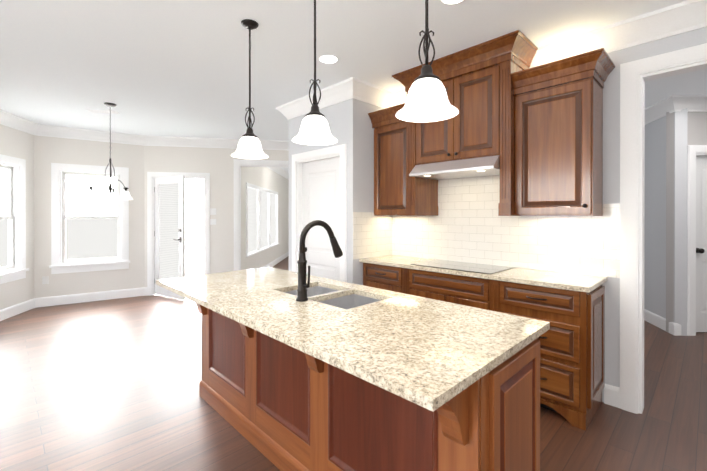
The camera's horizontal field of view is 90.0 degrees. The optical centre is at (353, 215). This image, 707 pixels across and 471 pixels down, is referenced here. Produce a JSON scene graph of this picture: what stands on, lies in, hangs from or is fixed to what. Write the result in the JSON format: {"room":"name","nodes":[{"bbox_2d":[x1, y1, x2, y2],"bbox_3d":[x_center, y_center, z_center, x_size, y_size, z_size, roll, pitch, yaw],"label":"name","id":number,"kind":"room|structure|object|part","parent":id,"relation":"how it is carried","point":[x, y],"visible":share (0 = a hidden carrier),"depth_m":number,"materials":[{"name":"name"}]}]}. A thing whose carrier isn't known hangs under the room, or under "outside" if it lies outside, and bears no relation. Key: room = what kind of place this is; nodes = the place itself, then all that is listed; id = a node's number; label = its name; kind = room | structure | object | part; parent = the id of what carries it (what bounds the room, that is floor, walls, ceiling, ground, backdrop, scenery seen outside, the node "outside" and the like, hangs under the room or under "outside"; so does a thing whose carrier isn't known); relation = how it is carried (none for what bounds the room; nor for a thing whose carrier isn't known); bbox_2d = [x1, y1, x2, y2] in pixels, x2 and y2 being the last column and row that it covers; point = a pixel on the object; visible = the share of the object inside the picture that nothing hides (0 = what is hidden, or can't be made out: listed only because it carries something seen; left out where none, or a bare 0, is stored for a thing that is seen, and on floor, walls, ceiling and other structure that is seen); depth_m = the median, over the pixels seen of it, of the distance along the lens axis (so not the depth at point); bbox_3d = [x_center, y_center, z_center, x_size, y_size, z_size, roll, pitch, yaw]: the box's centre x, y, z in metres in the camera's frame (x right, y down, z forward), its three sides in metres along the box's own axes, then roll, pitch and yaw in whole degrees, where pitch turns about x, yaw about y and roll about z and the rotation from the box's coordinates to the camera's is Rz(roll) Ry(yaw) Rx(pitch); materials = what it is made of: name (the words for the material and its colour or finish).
{"room":"kitchen","nodes":[
{"label":"kitchen","id":0,"kind":"room"},
{"bbox_2d":[0,124,33,309],"bbox_3d":[-4.566,0.015,4.022,0.120,2.740,2.600,0,0,-12],"label":"wall","id":1,"kind":"structure","parent":0,"point":[16,143],"depth_m":5.12,"materials":[{"name":"paint"}]},
{"bbox_2d":[0,154,28,283],"bbox_3d":[-4.668,0.048,4.596,0.170,1.702,1.040,0,0,-12],"label":"nook window","id":2,"kind":"structure","parent":1,"relation":"in","point":[10,217],"depth_m":4.95,"materials":[{"name":"paint"}]},
{"bbox_2d":[0,220,7,267],"bbox_3d":[-4.730,0.380,4.583,0.360,0.653,0.571,0,0,-45],"label":"blind","id":3,"kind":"object","parent":2,"relation":"attached to","point":[3,223],"depth_m":4.83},
{"bbox_2d":[0,301,39,320],"bbox_3d":[-4.409,1.314,3.943,1.392,0.142,1.890,0,0,-45],"label":"baseboard","id":4,"kind":"structure","parent":1,"relation":"attached to","point":[13,310],"depth_m":4.93,"materials":[{"name":"paint"}]},
{"bbox_2d":[34,135,144,297],"bbox_3d":[-4.231,0.011,5.752,1.426,2.740,0.120,0,0,-34],"label":"wall","id":5,"kind":"structure","parent":0,"point":[48,151],"depth_m":5.63,"materials":[{"name":"paint"}]},
{"bbox_2d":[42,276,48,283],"bbox_3d":[-4.682,0.985,5.373,0.075,0.115,0.008,0,0,-34],"label":"outlet","id":6,"kind":"object","parent":5,"relation":"attached to","point":[45,279],"visible":1,"depth_m":5.37,"materials":[{"name":"white plastic"}]},
{"bbox_2d":[49,163,129,273],"bbox_3d":[-4.231,0.046,5.722,1.040,1.702,0.170,0,0,-34],"label":"nook window","id":7,"kind":"structure","parent":5,"relation":"in","point":[88,238],"depth_m":5.70,"materials":[{"name":"paint"}]},
{"bbox_2d":[66,219,116,259],"bbox_3d":[-4.267,0.377,5.776,0.662,0.653,0.127,0,0,-45],"label":"blind","id":8,"kind":"object","parent":7,"relation":"attached to","point":[86,239],"depth_m":5.77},
{"bbox_2d":[34,287,146,306],"bbox_3d":[-4.168,1.311,5.704,1.442,0.142,0.306,0,0,-45],"label":"baseboard","id":9,"kind":"structure","parent":5,"relation":"attached to","point":[134,292],"depth_m":5.67,"materials":[{"name":"paint"}]},
{"bbox_2d":[0,0,706,149],"bbox_3d":[0.251,-1.276,3.412,9.625,0.155,9.772,0,0,-45],"label":"crown molding","id":10,"kind":"structure","parent":5,"relation":"attached to","point":[679,18],"depth_m":3.75,"materials":[{"name":"paint"}]},
{"bbox_2d":[144,146,288,286],"bbox_3d":[-0.851,0.009,6.681,5.631,2.740,0.120,0,0,-11],"label":"wall","id":11,"kind":"structure","parent":0,"point":[217,164],"depth_m":6.32,"materials":[{"name":"paint"}]},
{"bbox_2d":[154,175,185,299],"bbox_3d":[-3.094,0.359,5.967,0.283,2.020,0.807,0,0,-45],"label":"french door","id":12,"kind":"structure","parent":11,"relation":"in","point":[159,290],"depth_m":5.89,"materials":[{"name":"paint"}]},
{"bbox_2d":[159,183,178,279],"bbox_3d":[-3.103,0.304,5.955,0.573,1.690,0.004,0,0,31],"label":"door blind","id":13,"kind":"object","parent":12,"relation":"attached to","point":[169,224],"visible":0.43,"depth_m":5.95,"materials":[{"name":"white plastic"}]},
{"bbox_2d":[147,172,209,295],"bbox_3d":[-3.067,0.313,6.252,1.017,2.135,0.144,0,0,-11],"label":"door frame","id":14,"kind":"structure","parent":11,"relation":"attached to","point":[151,176],"depth_m":6.13,"materials":[{"name":"paint"}]},
{"bbox_2d":[210,219,215,224],"bbox_3d":[-2.511,0.113,6.303,0.120,0.100,0.008,0,0,-11],"label":"light switch","id":15,"kind":"object","parent":11,"relation":"attached to","point":[212,221],"visible":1,"depth_m":6.30,"materials":[{"name":"white plastic"}]},
{"bbox_2d":[210,208,215,214],"bbox_3d":[-2.511,-0.069,6.303,0.120,0.115,0.008,0,0,-11],"label":"light switch","id":16,"kind":"object","parent":11,"relation":"attached to","point":[212,211],"visible":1,"depth_m":6.30,"materials":[{"name":"white plastic"}]},
{"bbox_2d":[234,159,288,270],"bbox_3d":[-1.366,0.185,6.572,1.630,2.390,0.144,0,0,-11],"label":"door frame","id":17,"kind":"structure","parent":11,"relation":"attached to","point":[238,163],"depth_m":6.37,"materials":[{"name":"paint"}]},
{"bbox_2d":[241,166,288,269],"bbox_3d":[-2.244,0.003,9.621,0.120,2.740,6.492,0,0,-1],"label":"wall","id":18,"kind":"structure","parent":0,"point":[266,178],"depth_m":8.95,"materials":[{"name":"paint"}]},
{"bbox_2d":[245,182,260,256],"bbox_3d":[-2.195,0.082,7.585,0.170,1.490,1.080,0,0,-1],"label":"window","id":19,"kind":"structure","parent":18,"relation":"in","point":[252,219],"depth_m":7.67,"materials":[{"name":"paint"}]},
{"bbox_2d":[260,187,270,250],"bbox_3d":[-2.208,0.080,8.625,0.170,1.490,1.080,0,0,-1],"label":"window","id":20,"kind":"structure","parent":18,"relation":"in","point":[263,219],"depth_m":8.75,"materials":[{"name":"paint"}]},
{"bbox_2d":[270,190,278,246],"bbox_3d":[-2.220,0.078,9.665,0.170,1.490,1.080,0,0,-1],"label":"window","id":21,"kind":"structure","parent":18,"relation":"in","point":[273,218],"depth_m":9.79,"materials":[{"name":"paint"}]},
{"bbox_2d":[262,251,288,267],"bbox_3d":[-1.399,1.302,9.633,1.570,0.142,6.492,0,0,-1],"label":"baseboard","id":22,"kind":"structure","parent":18,"relation":"attached to","point":[277,260],"depth_m":10.11,"materials":[{"name":"paint"}]},
{"bbox_2d":[267,167,288,179],"bbox_3d":[-1.399,-1.290,9.628,1.570,0.155,6.492,0,0,-1],"label":"crown molding","id":23,"kind":"structure","parent":18,"relation":"attached to","point":[281,172],"depth_m":10.36,"materials":[{"name":"paint"}]},
{"bbox_2d":[288,101,344,270],"bbox_3d":[-0.410,0.015,4.110,0.120,2.740,1.030,0,0,-45],"label":"wall","id":24,"kind":"structure","parent":0,"point":[334,114],"depth_m":4.17,"materials":[{"name":"paint"}]},
{"bbox_2d":[292,144,346,281],"bbox_3d":[-0.375,0.320,4.057,0.144,2.130,0.965,0,0,-45],"label":"door frame","id":25,"kind":"structure","parent":24,"relation":"attached to","point":[299,159],"depth_m":4.02,"materials":[{"name":"paint"}]},
{"bbox_2d":[302,157,339,280],"bbox_3d":[-0.377,0.364,4.055,0.111,2.015,0.745,0,0,-45],"label":"pantry door","id":26,"kind":"structure","parent":24,"relation":"in","point":[321,190],"depth_m":4.07,"materials":[{"name":"paint"}]},
{"bbox_2d":[0,0,706,140],"bbox_3d":[0.598,-1.384,3.755,10.600,0.060,9.772,0,0,-45],"label":"ceiling","id":27,"kind":"structure","parent":0,"point":[177,68],"depth_m":2.90,"materials":[{"name":"paint"}]},
{"bbox_2d":[86,109,119,113],"bbox_3d":[-3.255,-1.351,4.606,0.340,0.011,0.120,0,0,-11],"label":"ceiling vent","id":28,"kind":"object","parent":27,"relation":"in","point":[102,111],"visible":0.98,"depth_m":4.58,"materials":[{"name":"paint"}]},
{"bbox_2d":[83,102,131,199],"bbox_3d":[-2.993,-0.775,4.287,0.467,1.157,0.485,0,0,-45],"label":"chandelier","id":29,"kind":"object","parent":27,"relation":"hanging from","point":[90,194],"visible":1,"depth_m":4.28,"materials":[{"name":"white glass"}]},
{"bbox_2d":[231,19,267,158],"bbox_3d":[-0.730,-0.883,2.490,0.254,0.933,0.254,0,0,-45],"label":"pendant light","id":30,"kind":"object","parent":27,"relation":"hanging from","point":[249,146],"visible":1,"depth_m":2.47,"materials":[{"name":"white glass"}]},
{"bbox_3d":[-0.730,-0.484,2.491,0.254,0.135,0.254,0,0,-45],"label":"lamp shade","id":31,"kind":"part","parent":30,"relation":"part of","materials":[{"name":"white glass"}]},
{"bbox_2d":[292,0,337,144],"bbox_3d":[-0.214,-0.882,1.968,0.254,0.933,0.254,0,0,-45],"label":"pendant light","id":32,"kind":"object","parent":27,"relation":"hanging from","point":[314,129],"visible":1,"depth_m":1.95,"materials":[{"name":"white glass"}]},
{"bbox_3d":[-0.214,-0.483,1.969,0.254,0.135,0.254,0,0,-45],"label":"lamp shade","id":33,"kind":"part","parent":32,"relation":"part of","materials":[{"name":"white glass"}]},
{"bbox_2d":[319,55,337,63],"bbox_3d":[-0.216,-1.350,3.062,0.170,0.003,0.170,0,0,-45],"label":"recessed light","id":34,"kind":"object","parent":27,"relation":"in","point":[328,59],"visible":1,"depth_m":3.06,"materials":[{"name":"paint"}]},
{"bbox_2d":[396,0,458,121],"bbox_3d":[0.300,-0.881,1.448,0.254,0.933,0.254,0,0,-45],"label":"pendant light","id":35,"kind":"object","parent":27,"relation":"hanging from","point":[427,100],"visible":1,"depth_m":1.43,"materials":[{"name":"white glass"}]},
{"bbox_3d":[0.300,-0.482,1.449,0.254,0.135,0.254,0,0,-45],"label":"lamp shade","id":36,"kind":"part","parent":35,"relation":"part of","materials":[{"name":"white glass"}]},
{"bbox_2d":[440,0,464,4],"bbox_3d":[0.620,-1.348,2.180,0.170,0.003,0.170,0,0,-45],"label":"recessed light","id":37,"kind":"object","parent":27,"relation":"in","point":[450,2],"visible":1,"depth_m":2.24,"materials":[{"name":"paint"}]},
{"bbox_2d":[0,256,706,470],"bbox_3d":[-0.578,1.413,5.112,10.827,0.060,13.347,0,0,-45],"label":"floor","id":38,"kind":"structure","parent":0,"point":[108,385],"depth_m":2.57,"materials":[{"name":"brown wood"}]},
{"bbox_2d":[174,292,544,470],"bbox_3d":[-0.249,0.942,2.059,0.775,0.895,2.264,0,0,-45],"label":"kitchen island","id":39,"kind":"object","parent":38,"relation":"on","point":[302,370],"depth_m":1.57,"materials":[{"name":"wood"}]},
{"bbox_2d":[156,268,549,411],"bbox_3d":[-0.280,0.480,2.037,0.921,0.030,2.302,0,0,-45],"label":"island countertop","id":40,"kind":"structure","parent":39,"relation":"on","point":[423,351],"depth_m":1.46,"materials":[{"name":"beige stone"}]},
{"bbox_2d":[292,220,342,299],"bbox_3d":[-0.176,0.245,2.017,0.330,0.439,0.104,0,0,-45],"label":"faucet","id":41,"kind":"object","parent":40,"relation":"on","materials":[{"name":"black metal"}]},
{"bbox_2d":[284,284,383,307],"bbox_3d":[-0.141,0.595,2.113,0.393,0.226,0.698,0,0,-45],"label":"sink","id":42,"kind":"object","parent":40,"relation":"in","point":[341,296],"depth_m":2.19,"materials":[{"name":"silver metal"}]},
{"bbox_2d":[363,263,398,291],"bbox_3d":[0.473,0.934,3.661,0.502,0.903,0.597,0,0,-45],"label":"base cabinet","id":43,"kind":"object","parent":38,"relation":"on","point":[386,278],"depth_m":3.51,"materials":[{"name":"brown wood"}]},
{"bbox_2d":[399,267,486,309],"bbox_3d":[0.953,0.935,3.174,0.502,0.903,0.910,0,0,-45],"label":"base cabinet","id":44,"kind":"object","parent":38,"relation":"on","point":[457,289],"depth_m":3.00,"materials":[{"name":"brown wood"}]},
{"bbox_2d":[487,279,604,430],"bbox_3d":[1.454,0.936,2.668,0.502,0.903,0.655,0,0,-45],"label":"base cabinet","id":45,"kind":"object","parent":38,"relation":"on","point":[570,307],"depth_m":2.39,"materials":[{"name":"brown wood"}]},
{"bbox_2d":[359,255,606,294],"bbox_3d":[0.963,0.468,3.135,0.542,0.032,2.032,0,0,-45],"label":"countertop","id":46,"kind":"structure","parent":45,"relation":"on","point":[565,281],"depth_m":2.69,"materials":[{"name":"beige stone"}]},
{"bbox_2d":[415,259,510,274],"bbox_3d":[0.949,0.449,3.148,0.450,0.005,0.760,0,0,-45],"label":"cooktop","id":47,"kind":"object","parent":46,"relation":"in","point":[455,266],"depth_m":3.09,"materials":[{"name":"black glass"}]},
{"bbox_2d":[345,98,386,284],"bbox_3d":[0.175,0.015,3.880,0.630,2.740,0.120,0,0,-45],"label":"wall","id":48,"kind":"structure","parent":0,"point":[359,135],"depth_m":3.67,"materials":[{"name":"paint"}]},
{"bbox_2d":[399,27,706,401],"bbox_3d":[2.316,0.019,2.248,0.120,2.740,5.210,0,0,-45],"label":"wall","id":49,"kind":"structure","parent":0,"point":[611,140],"depth_m":2.58,"materials":[{"name":"paint"}]},
{"bbox_2d":[372,110,431,215],"bbox_3d":[0.504,-0.544,3.754,0.322,1.090,0.502,0,0,-45],"label":"upper cabinet","id":50,"kind":"object","parent":49,"relation":"attached to","point":[396,192],"depth_m":3.62,"materials":[{"name":"brown wood"}]},
{"bbox_2d":[388,30,543,169],"bbox_3d":[0.962,-0.913,3.162,0.502,0.870,1.185,0,0,-45],"label":"upper cabinet","id":51,"kind":"object","parent":49,"relation":"attached to","point":[487,82],"depth_m":2.91,"materials":[{"name":"brown wood"}]},
{"bbox_2d":[409,155,499,179],"bbox_3d":[0.969,-0.418,3.159,0.497,0.116,0.792,0,0,-45],"label":"range hood","id":52,"kind":"object","parent":51,"relation":"attached to","point":[472,165],"depth_m":3.05,"materials":[{"name":"white metal"}]},
{"bbox_2d":[353,175,619,277],"bbox_3d":[0.961,0.019,3.085,0.630,0.864,2.115,0,0,-45],"label":"tile backsplash","id":53,"kind":"structure","parent":49,"relation":"attached to","point":[468,224],"depth_m":3.24,"materials":[{"name":"white tile"}]},
{"bbox_2d":[512,50,603,215],"bbox_3d":[1.552,-0.542,2.694,0.322,1.090,0.520,0,0,-45],"label":"upper cabinet","id":54,"kind":"object","parent":49,"relation":"attached to","point":[532,137],"depth_m":2.54,"materials":[{"name":"brown wood"}]},
{"bbox_2d":[604,384,619,407],"bbox_3d":[1.890,1.317,2.584,0.016,0.142,0.093,0,0,-45],"label":"baseboard","id":55,"kind":"structure","parent":49,"relation":"attached to","point":[611,395],"depth_m":2.58,"materials":[{"name":"paint"}]},
{"bbox_2d":[620,43,706,413],"bbox_3d":[2.426,0.152,2.119,0.144,2.475,1.320,0,0,-45],"label":"door frame","id":56,"kind":"structure","parent":49,"relation":"attached to","point":[635,75],"depth_m":2.48,"materials":[{"name":"paint"}]},
{"bbox_2d":[644,108,687,335],"bbox_3d":[4.037,0.013,5.145,0.120,2.740,2.200,0,0,14],"label":"wall block","id":57,"kind":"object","parent":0,"point":[655,231],"visible":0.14,"depth_m":4.32,"materials":[{"name":"paint"}]},
{"bbox_2d":[644,309,687,335],"bbox_3d":[4.002,1.312,5.119,1.897,0.142,1.278,0,0,-45],"label":"baseboard","id":58,"kind":"structure","parent":57,"relation":"attached to","point":[659,321],"depth_m":4.31,"materials":[{"name":"paint"}]},
{"bbox_2d":[666,112,706,332],"bbox_3d":[4.721,0.015,4.162,1.995,2.740,0.120,0,0,-1],"label":"wall block","id":59,"kind":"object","parent":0,"point":[697,129],"visible":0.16,"depth_m":4.14,"materials":[{"name":"paint"}]},
{"bbox_2d":[687,145,706,335],"bbox_3d":[4.357,0.287,4.146,1.000,2.195,0.144,0,0,-1],"label":"door frame","id":60,"kind":"structure","parent":59,"relation":"attached to","point":[693,151],"depth_m":4.07,"materials":[{"name":"paint"}]},
{"bbox_2d":[696,156,706,331],"bbox_3d":[4.352,0.331,4.174,0.602,2.080,0.571,0,0,-45],"label":"hall door","id":61,"kind":"structure","parent":60,"relation":"attached to","point":[701,243],"depth_m":4.16,"materials":[{"name":"paint"}]},
{"bbox_3d":[4.037,0.411,4.125,0.085,0.060,0.085,0,0,-45],"label":"knob","id":62,"kind":"part","parent":61,"relation":"part of","materials":[{"name":"black metal"}]},
{"label":"outside","id":63,"kind":"structure","parent":0,"visible":0},
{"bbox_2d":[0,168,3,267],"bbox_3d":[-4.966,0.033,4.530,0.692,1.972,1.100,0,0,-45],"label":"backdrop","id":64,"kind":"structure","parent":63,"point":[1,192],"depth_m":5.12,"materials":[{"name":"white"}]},
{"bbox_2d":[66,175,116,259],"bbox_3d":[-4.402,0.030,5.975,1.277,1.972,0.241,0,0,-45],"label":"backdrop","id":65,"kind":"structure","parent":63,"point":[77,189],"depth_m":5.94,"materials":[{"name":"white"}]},
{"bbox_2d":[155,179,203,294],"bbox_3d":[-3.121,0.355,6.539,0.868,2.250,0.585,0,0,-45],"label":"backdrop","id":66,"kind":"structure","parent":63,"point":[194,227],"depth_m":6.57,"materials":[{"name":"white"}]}
]}

